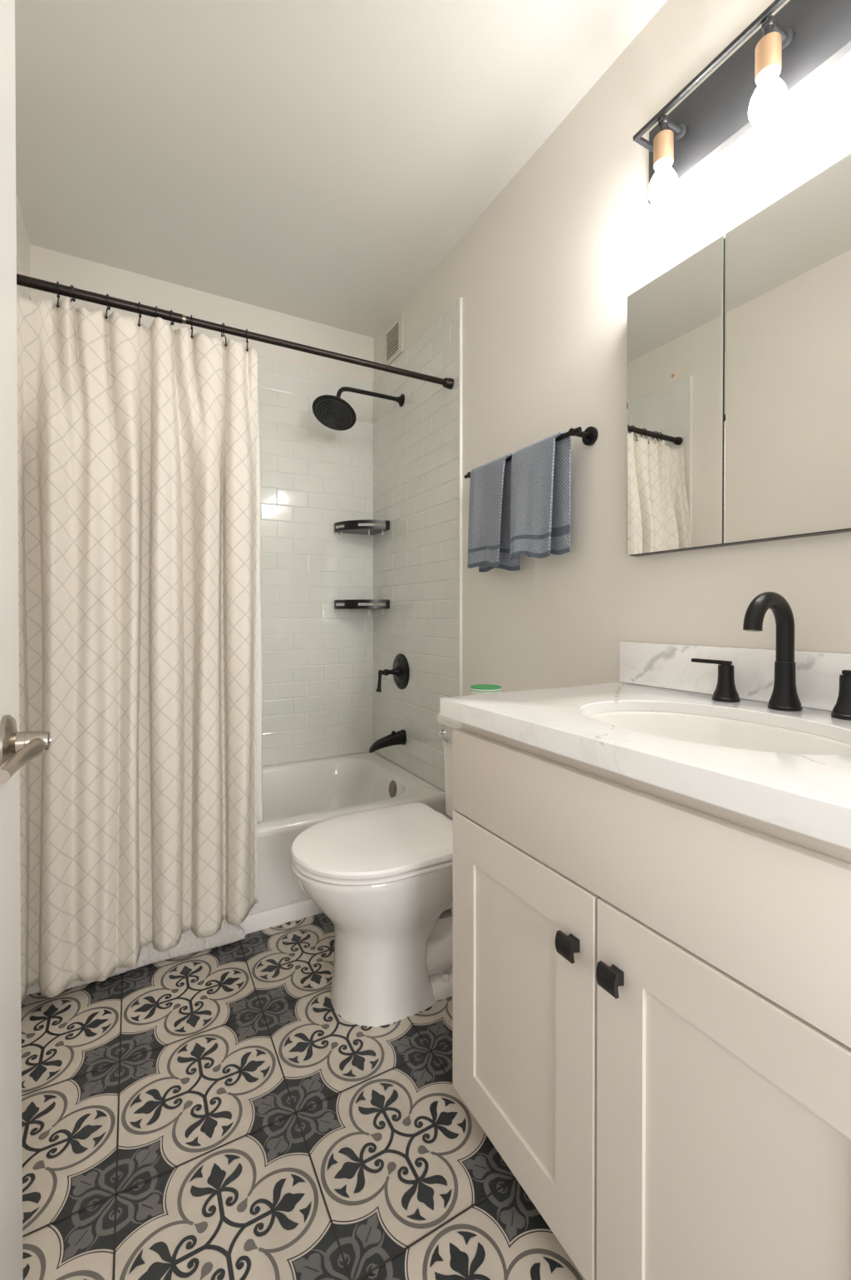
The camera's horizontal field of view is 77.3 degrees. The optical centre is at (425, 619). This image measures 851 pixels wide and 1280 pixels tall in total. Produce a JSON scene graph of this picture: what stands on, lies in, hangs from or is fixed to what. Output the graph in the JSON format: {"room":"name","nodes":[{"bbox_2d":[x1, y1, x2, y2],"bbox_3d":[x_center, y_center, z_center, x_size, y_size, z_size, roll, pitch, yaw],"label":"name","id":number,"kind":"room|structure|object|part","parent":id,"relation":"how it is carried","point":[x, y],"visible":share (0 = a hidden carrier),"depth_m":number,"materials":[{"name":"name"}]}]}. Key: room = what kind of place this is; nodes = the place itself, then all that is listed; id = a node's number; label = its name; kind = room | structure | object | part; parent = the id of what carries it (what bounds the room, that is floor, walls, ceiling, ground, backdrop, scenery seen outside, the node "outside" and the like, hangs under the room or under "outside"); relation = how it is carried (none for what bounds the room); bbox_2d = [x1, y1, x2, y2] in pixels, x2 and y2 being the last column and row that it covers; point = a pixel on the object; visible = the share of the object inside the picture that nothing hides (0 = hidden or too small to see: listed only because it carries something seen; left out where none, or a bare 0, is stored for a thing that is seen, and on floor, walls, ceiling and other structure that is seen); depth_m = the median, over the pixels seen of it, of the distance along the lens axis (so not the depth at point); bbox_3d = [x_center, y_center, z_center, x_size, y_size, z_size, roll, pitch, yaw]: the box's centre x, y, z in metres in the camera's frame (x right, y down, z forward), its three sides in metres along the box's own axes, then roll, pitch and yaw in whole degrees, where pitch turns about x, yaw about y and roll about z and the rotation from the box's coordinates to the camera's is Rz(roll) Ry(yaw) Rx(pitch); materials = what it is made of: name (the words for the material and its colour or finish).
{"room":"bathroom","nodes":[
{"label":"bathroom","id":0,"kind":"room"},
{"bbox_2d":[15,194,31,300],"bbox_3d":[-0.990,-0.214,0.953,0.110,2.622,2.768,0,1,-29],"label":"wall","id":1,"kind":"structure","parent":0,"point":[22,241],"depth_m":2.01,"materials":[{"name":"white paint"}]},
{"bbox_2d":[29,244,374,766],"bbox_3d":[-0.973,-0.227,2.594,1.724,2.622,0.110,0,1,-29],"label":"wall","id":2,"kind":"structure","parent":0,"point":[317,661],"depth_m":2.72,"materials":[{"name":"white tile"}]},
{"bbox_2d":[334,519,389,536],"bbox_3d":[-0.332,-0.467,2.755,0.225,0.076,0.224,0,1,-29],"label":"corner shelf","id":3,"kind":"object","parent":2,"relation":"attached to","point":[350,526],"visible":1,"depth_m":2.71,"materials":[{"name":"black plastic"}]},
{"bbox_2d":[334,527,388,535],"bbox_3d":[-0.333,-0.461,2.757,0.224,0.004,0.219,0,1,-29],"label":"tray","id":4,"kind":"object","parent":3,"relation":"on","point":[372,531],"depth_m":2.75,"materials":[{"name":"clear plastic"}]},
{"bbox_2d":[334,599,389,614],"bbox_3d":[-0.332,-0.064,2.758,0.225,0.076,0.224,0,1,-29],"label":"corner shelf","id":5,"kind":"object","parent":2,"relation":"attached to","point":[348,603],"visible":1,"depth_m":2.71,"materials":[{"name":"black plastic"}]},
{"bbox_3d":[-0.341,-0.078,2.732,0.310,0.046,0.067,0,0,15],"label":"rail","id":6,"kind":"part","parent":5,"relation":"part of","materials":[{"name":"black plastic"}]},
{"bbox_2d":[339,607,389,609],"bbox_3d":[-0.333,-0.058,2.760,0.224,0.004,0.219,0,1,-29],"label":"tray","id":7,"kind":"object","parent":5,"relation":"on","point":[339,608],"depth_m":2.72,"materials":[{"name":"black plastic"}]},
{"bbox_2d":[20,912,585,1279],"bbox_3d":[-0.308,1.133,1.397,1.724,0.082,2.868,0,1,-29],"label":"floor","id":8,"kind":"structure","parent":0,"point":[212,1114],"depth_m":1.12,"materials":[{"name":"tile"}]},
{"bbox_2d":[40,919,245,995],"bbox_3d":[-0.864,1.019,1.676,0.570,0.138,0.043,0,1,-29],"label":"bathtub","id":9,"kind":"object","parent":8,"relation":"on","point":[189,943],"visible":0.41,"depth_m":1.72,"materials":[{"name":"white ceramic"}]},
{"bbox_2d":[26,752,447,994],"bbox_3d":[-0.757,0.909,2.212,1.506,0.356,0.785,0,1,-29],"label":"bathtub","id":10,"kind":"object","parent":8,"relation":"on","point":[297,796],"visible":0.23,"depth_m":2.42,"materials":[{"name":"white ceramic"}]},
{"bbox_3d":[-0.150,0.789,2.475,0.025,0.081,0.082,0,1,-29],"label":"overflow plate","id":11,"kind":"part","parent":10,"relation":"part of","materials":[{"name":"silver metal"}]},
{"bbox_2d":[290,711,460,1026],"bbox_3d":[-0.021,0.709,1.627,0.772,0.766,0.424,0,1,-29],"label":"toilet","id":12,"kind":"object","parent":8,"relation":"on","point":[383,878],"visible":0.64,"depth_m":1.45,"materials":[{"name":"white ceramic"}]},
{"bbox_3d":[-0.127,0.652,1.568,0.530,0.042,0.410,0,1,-29],"label":"lid","id":13,"kind":"part","parent":12,"relation":"part of","materials":[{"name":"white plastic"}]},
{"bbox_3d":[-0.135,0.665,1.563,0.504,0.024,0.406,0,1,-29],"label":"seat","id":14,"kind":"part","parent":12,"relation":"part of","materials":[{"name":"white plastic"}]},
{"bbox_3d":[0.068,0.395,1.806,0.038,0.040,0.096,0,1,-29],"label":"flush lever","id":15,"kind":"part","parent":12,"relation":"part of","materials":[{"name":"silver metal"}]},
{"bbox_3d":[0.223,0.525,1.760,0.205,0.322,0.406,0,1,-29],"label":"tank","id":16,"kind":"part","parent":12,"relation":"part of","materials":[{"name":"white ceramic"}]},
{"bbox_3d":[0.218,0.344,1.755,0.228,0.039,0.424,0,1,-29],"label":"tank lid","id":17,"kind":"part","parent":12,"relation":"part of","materials":[{"name":"white ceramic"}]},
{"bbox_2d":[470,684,501,694],"bbox_3d":[0.194,0.270,1.707,0.100,0.110,0.100,0,1,-29],"label":"container","id":18,"kind":"object","parent":12,"relation":"on","point":[483,688],"visible":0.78,"depth_m":1.68,"materials":[{"name":"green plastic"}]},
{"bbox_2d":[452,722,850,1279],"bbox_3d":[0.486,0.654,0.929,0.578,0.885,0.820,0,1,-29],"label":"vanity cabinet","id":19,"kind":"object","parent":8,"relation":"on","point":[652,984],"visible":0.97,"depth_m":0.72,"materials":[{"name":"beige paint"}]},
{"bbox_3d":[0.165,0.720,0.989,0.019,0.604,0.408,0,1,-29],"label":"door","id":20,"kind":"part","parent":19,"relation":"part of","materials":[{"name":"beige paint"}]},
{"bbox_3d":[0.225,0.510,0.832,0.028,0.033,0.033,0,1,-29],"label":"knob","id":21,"kind":"part","parent":19,"relation":"part of","materials":[{"name":"black plastic"}]},
{"bbox_3d":[0.266,0.511,0.758,0.028,0.033,0.033,0,1,-29],"label":"knob","id":22,"kind":"part","parent":19,"relation":"part of","materials":[{"name":"black plastic"}]},
{"bbox_2d":[439,641,850,849],"bbox_3d":[0.487,0.137,0.926,0.577,0.148,0.840,0,1,-29],"label":"countertop","id":23,"kind":"structure","parent":19,"relation":"on","point":[807,795],"depth_m":0.90,"materials":[{"name":"white stone"}]},
{"bbox_2d":[586,710,850,754],"bbox_3d":[0.475,0.270,0.901,0.360,0.152,0.476,0,1,-29],"label":"sink","id":24,"kind":"object","parent":23,"relation":"in","point":[719,731],"visible":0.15,"depth_m":1.03,"materials":[{"name":"white ceramic"}]},
{"bbox_2d":[691,591,850,720],"bbox_3d":[0.642,0.060,0.996,0.150,0.222,0.372,0,1,-29],"label":"faucet","id":25,"kind":"object","parent":23,"relation":"on","point":[785,696],"visible":1,"depth_m":1.00,"materials":[{"name":"black metal"}]},
{"bbox_3d":[0.615,0.090,1.144,0.013,0.008,0.086,0,1,-29],"label":"lever","id":26,"kind":"part","parent":25,"relation":"part of","materials":[{"name":"black metal"}]},
{"bbox_3d":[0.631,0.133,1.116,0.051,0.074,0.052,0,1,-29],"label":"handle","id":27,"kind":"part","parent":25,"relation":"part of","materials":[{"name":"black metal"}]},
{"bbox_3d":[0.639,0.017,0.988,0.138,0.137,0.030,0,1,-29],"label":"spout","id":28,"kind":"part","parent":25,"relation":"part of","materials":[{"name":"black metal"}]},
{"bbox_3d":[0.737,0.134,0.923,0.051,0.074,0.052,0,1,-29],"label":"handle","id":29,"kind":"part","parent":25,"relation":"part of","materials":[{"name":"black metal"}]},
{"bbox_3d":[0.753,0.092,0.894,0.013,0.008,0.086,0,1,-29],"label":"lever","id":30,"kind":"part","parent":25,"relation":"part of","materials":[{"name":"black metal"}]},
{"bbox_3d":[0.737,0.094,0.923,0.018,0.005,0.018,0,1,-29],"label":"stem","id":31,"kind":"part","parent":25,"relation":"part of","materials":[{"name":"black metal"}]},
{"bbox_3d":[0.264,0.328,0.805,0.019,0.174,0.820,0,1,-29],"label":"drawer","id":32,"kind":"part","parent":19,"relation":"part of","materials":[{"name":"beige paint"}]},
{"bbox_3d":[0.364,0.723,0.627,0.019,0.604,0.408,0,1,-29],"label":"door","id":33,"kind":"part","parent":19,"relation":"part of","materials":[{"name":"beige paint"}]},
{"bbox_2d":[14,0,667,338],"bbox_3d":[-0.308,-1.578,1.375,1.724,0.100,2.868,0,1,-29],"label":"ceiling","id":34,"kind":"structure","parent":0,"point":[313,160],"depth_m":1.65,"materials":[{"name":"white paint"}]},
{"bbox_2d":[373,0,850,816],"bbox_3d":[0.423,-0.220,1.732,0.110,2.622,2.768,0,1,-29],"label":"wall","id":35,"kind":"structure","parent":0,"point":[544,278],"depth_m":1.60,"materials":[{"name":"white paint"}]},
{"bbox_2d":[16,273,453,388],"bbox_3d":[-0.553,-0.963,1.825,1.505,0.048,0.042,0,1,-29],"label":"shower curtain rod","id":36,"kind":"object","parent":35,"relation":"attached to","point":[22,280],"visible":0.88,"depth_m":1.73,"materials":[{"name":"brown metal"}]},
{"bbox_2d":[55,280,59,307],"bbox_3d":[-1.062,-0.934,1.536,0.008,0.088,0.054,0,1,-32],"label":"curtain hook","id":37,"kind":"object","parent":36,"relation":"hanging from","point":[57,282],"visible":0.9,"depth_m":1.53,"materials":[{"name":"black metal"}]},
{"bbox_2d":[69,285,75,302],"bbox_3d":[-1.032,-0.934,1.553,0.008,0.088,0.054,0,0,-18],"label":"curtain hook","id":38,"kind":"object","parent":36,"relation":"hanging from","point":[71,286],"visible":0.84,"depth_m":1.55,"materials":[{"name":"black metal"}]},
{"bbox_2d":[16,294,258,1002],"bbox_3d":[-0.865,0.061,1.595,0.728,1.968,0.116,0,1,-29],"label":"shower curtain","id":39,"kind":"object","parent":38,"relation":"hanging from","point":[138,450],"visible":0.94,"depth_m":1.56,"materials":[{"name":"beige fabric"}]},
{"bbox_2d":[104,294,110,319],"bbox_3d":[-0.954,-0.935,1.596,0.008,0.088,0.054,0,0,-20],"label":"curtain hook","id":40,"kind":"object","parent":36,"relation":"hanging from","point":[107,307],"visible":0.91,"depth_m":1.58,"materials":[{"name":"black metal"}]},
{"bbox_2d":[137,301,141,326],"bbox_3d":[-0.880,-0.935,1.637,0.008,0.088,0.054,0,1,-24],"label":"curtain hook","id":41,"kind":"object","parent":36,"relation":"hanging from","point":[140,315],"visible":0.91,"depth_m":1.62,"materials":[{"name":"black metal"}]},
{"bbox_2d":[169,310,174,325],"bbox_3d":[-0.802,-0.935,1.680,0.008,0.088,0.054,0,0,-13],"label":"curtain hook","id":42,"kind":"object","parent":36,"relation":"hanging from","point":[171,322],"visible":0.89,"depth_m":1.67,"materials":[{"name":"black metal"}]},
{"bbox_2d":[190,315,193,338],"bbox_3d":[-0.751,-0.936,1.708,0.008,0.088,0.054,0,1,-24],"label":"curtain hook","id":43,"kind":"object","parent":36,"relation":"hanging from","point":[191,327],"visible":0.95,"depth_m":1.70,"materials":[{"name":"black metal"}]},
{"bbox_2d":[221,322,226,346],"bbox_3d":[-0.666,-0.936,1.754,0.008,0.088,0.054,0,1,-37],"label":"curtain hook","id":44,"kind":"object","parent":36,"relation":"hanging from","point":[223,323],"visible":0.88,"depth_m":1.75,"materials":[{"name":"black metal"}]},
{"bbox_2d":[246,329,248,351],"bbox_3d":[-0.601,-0.936,1.790,0.008,0.088,0.054,0,0,-19],"label":"curtain hook","id":45,"kind":"object","parent":36,"relation":"hanging from","point":[247,341],"visible":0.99,"depth_m":1.78,"materials":[{"name":"black metal"}]},
{"bbox_2d":[256,405,263,822],"bbox_3d":[-0.906,-0.013,1.746,0.750,1.808,0.155,0,1,-29],"label":"curtain liner","id":46,"kind":"object","parent":36,"relation":"hanging from","point":[259,697],"visible":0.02,"depth_m":1.91,"materials":[{"name":"white"}]},
{"bbox_2d":[312,386,404,430],"bbox_3d":[-0.307,-0.993,2.483,0.439,0.204,0.197,0,1,-29],"label":"shower","id":47,"kind":"object","parent":35,"relation":"attached to","point":[333,412],"visible":1,"depth_m":2.43,"materials":[{"name":"black metal"}]},
{"bbox_3d":[-0.266,-1.026,2.508,0.333,0.099,0.025,0,1,-29],"label":"arm","id":48,"kind":"part","parent":47,"relation":"part of","materials":[{"name":"black metal"}]},
{"bbox_2d":[369,729,406,753],"bbox_3d":[-0.183,0.581,2.541,0.178,0.091,0.052,0,1,-29],"label":"tub spout","id":49,"kind":"object","parent":35,"relation":"attached to","point":[399,737],"visible":1,"depth_m":2.53,"materials":[{"name":"black metal"}]},
{"bbox_2d":[375,653,409,692],"bbox_3d":[-0.177,0.257,2.574,0.134,0.180,0.175,0,1,-29],"label":"shower valve","id":50,"kind":"object","parent":35,"relation":"attached to","point":[400,671],"visible":1,"depth_m":2.57,"materials":[{"name":"black metal"}]},
{"bbox_3d":[-0.187,0.289,2.569,0.112,0.116,0.048,0,1,-29],"label":"lever handle","id":51,"kind":"part","parent":50,"relation":"part of","materials":[{"name":"black metal"}]},
{"bbox_2d":[383,310,403,365],"bbox_3d":[-0.164,-1.409,2.687,0.008,0.200,0.226,0,1,-29],"label":"air vent","id":52,"kind":"object","parent":35,"relation":"in","point":[393,333],"visible":0.93,"depth_m":2.68,"materials":[{"name":"white metal"}]},
{"bbox_2d":[458,296,462,696],"bbox_3d":[0.141,-0.101,2.140,0.012,2.377,0.010,0,1,-29],"label":"trim","id":53,"kind":"structure","parent":35,"relation":"attached to","point":[460,297],"depth_m":2.13,"materials":[{"name":"white"}]},
{"bbox_2d":[464,426,598,478],"bbox_3d":[0.318,-0.530,1.745,0.079,0.052,0.578,0,1,-29],"label":"towel bar","id":54,"kind":"object","parent":35,"relation":"attached to","point":[589,435],"visible":0.58,"depth_m":1.52,"materials":[{"name":"black metal"}]},
{"bbox_2d":[467,452,520,571],"bbox_3d":[0.227,-0.354,1.829,0.067,0.384,0.234,0,1,-29],"label":"hand towel","id":55,"kind":"object","parent":54,"relation":"hanging from","point":[489,534],"visible":0.89,"depth_m":1.81,"materials":[{"name":"blue fabric"}]},
{"bbox_2d":[509,431,571,559],"bbox_3d":[0.341,-0.364,1.619,0.075,0.362,0.232,0,1,-29],"label":"hand towel","id":56,"kind":"object","parent":54,"relation":"hanging from","point":[540,503],"visible":1,"depth_m":1.59,"materials":[{"name":"blue fabric"}]},
{"bbox_2d":[620,641,850,710],"bbox_3d":[0.731,0.116,1.060,0.020,0.108,0.840,0,1,-29],"label":"backsplash","id":57,"kind":"structure","parent":35,"relation":"attached to","point":[659,665],"depth_m":1.15,"materials":[{"name":"white stone"}]},
{"bbox_2d":[626,152,850,556],"bbox_3d":[0.725,-0.499,1.051,0.034,0.672,0.776,0,1,-29],"label":"medicine cabinet","id":58,"kind":"object","parent":35,"relation":"attached to","point":[739,353],"visible":1,"depth_m":1.11,"materials":[{"name":"silver metal"}]},
{"bbox_2d":[626,235,723,555],"bbox_3d":[0.585,-0.501,1.270,0.001,0.670,0.256,0,1,-29],"label":"mirror glass","id":59,"kind":"object","parent":58,"relation":"attached to","point":[675,346],"depth_m":1.25,"materials":[{"name":"grey"}]},
{"bbox_3d":[0.588,-0.501,1.272,0.006,0.670,0.256,0,1,-29],"label":"mirror door","id":60,"kind":"part","parent":58,"relation":"part of","materials":[{"name":"grey metal"}]},
{"bbox_2d":[723,152,850,543],"bbox_3d":[0.710,-0.500,1.043,0.001,0.670,0.254,0,1,-29],"label":"mirror glass","id":61,"kind":"object","parent":58,"relation":"attached to","point":[787,267],"depth_m":1.04,"materials":[{"name":"grey"}]},
{"bbox_3d":[0.713,-0.500,1.044,0.006,0.670,0.254,0,1,-29],"label":"mirror door","id":62,"kind":"part","parent":58,"relation":"part of","materials":[{"name":"grey metal"}]},
{"bbox_2d":[633,0,850,206],"bbox_3d":[0.683,-1.089,1.035,0.119,0.264,0.646,0,1,-29],"label":"vanity light","id":63,"kind":"object","parent":35,"relation":"attached to","point":[792,46],"visible":1,"depth_m":1.11,"materials":[{"name":"black metal"}]},
{"bbox_3d":[0.548,-1.038,1.224,0.036,0.018,0.036,0,1,-29],"label":"bulb","id":64,"kind":"part","parent":63,"relation":"part of","materials":[{"name":"white glass"}]},
{"bbox_3d":[0.548,-0.994,1.224,0.063,0.070,0.064,0,1,-29],"label":"bulb glass","id":65,"kind":"part","parent":63,"relation":"part of","materials":[{"name":"white glass"}]},
{"bbox_2d":[653,114,687,171],"bbox_3d":[0.567,-1.105,1.234,0.087,0.115,0.043,0,1,-29],"label":"socket","id":66,"kind":"object","parent":63,"relation":"attached to","point":[670,146],"depth_m":1.22,"materials":[{"name":"gold metal"}]},
{"bbox_3d":[0.659,-1.036,1.022,0.036,0.018,0.036,0,1,-29],"label":"bulb","id":67,"kind":"part","parent":63,"relation":"part of","materials":[{"name":"white glass"}]},
{"bbox_3d":[0.659,-0.992,1.022,0.063,0.070,0.064,0,1,-29],"label":"bulb glass","id":68,"kind":"part","parent":63,"relation":"part of","materials":[{"name":"white glass"}]},
{"bbox_2d":[754,14,794,85],"bbox_3d":[0.678,-1.103,1.032,0.087,0.115,0.043,0,1,-29],"label":"socket","id":69,"kind":"object","parent":63,"relation":"attached to","point":[775,52],"depth_m":1.02,"materials":[{"name":"gold metal"}]},
{"bbox_3d":[0.360,-0.207,0.174,1.524,2.622,0.100,0,1,-29],"label":"wall","id":70,"kind":"structure","parent":0,"visible":0},
{"bbox_2d":[0,0,52,1279],"bbox_3d":[-0.328,0.071,0.340,0.080,2.038,0.790,0,1,-29],"label":"door","id":71,"kind":"structure","parent":70,"relation":"in","point":[17,748],"depth_m":0.62,"materials":[{"name":"white paint"}]},
{"bbox_3d":[-0.467,0.141,0.606,0.021,0.066,0.066,0,1,-29],"label":"handle","id":72,"kind":"part","parent":71,"relation":"part of","materials":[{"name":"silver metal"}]},
{"bbox_3d":[-0.427,0.143,0.567,0.026,0.027,0.131,0,1,-25],"label":"lever","id":73,"kind":"part","parent":71,"relation":"part of","materials":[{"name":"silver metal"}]}
]}

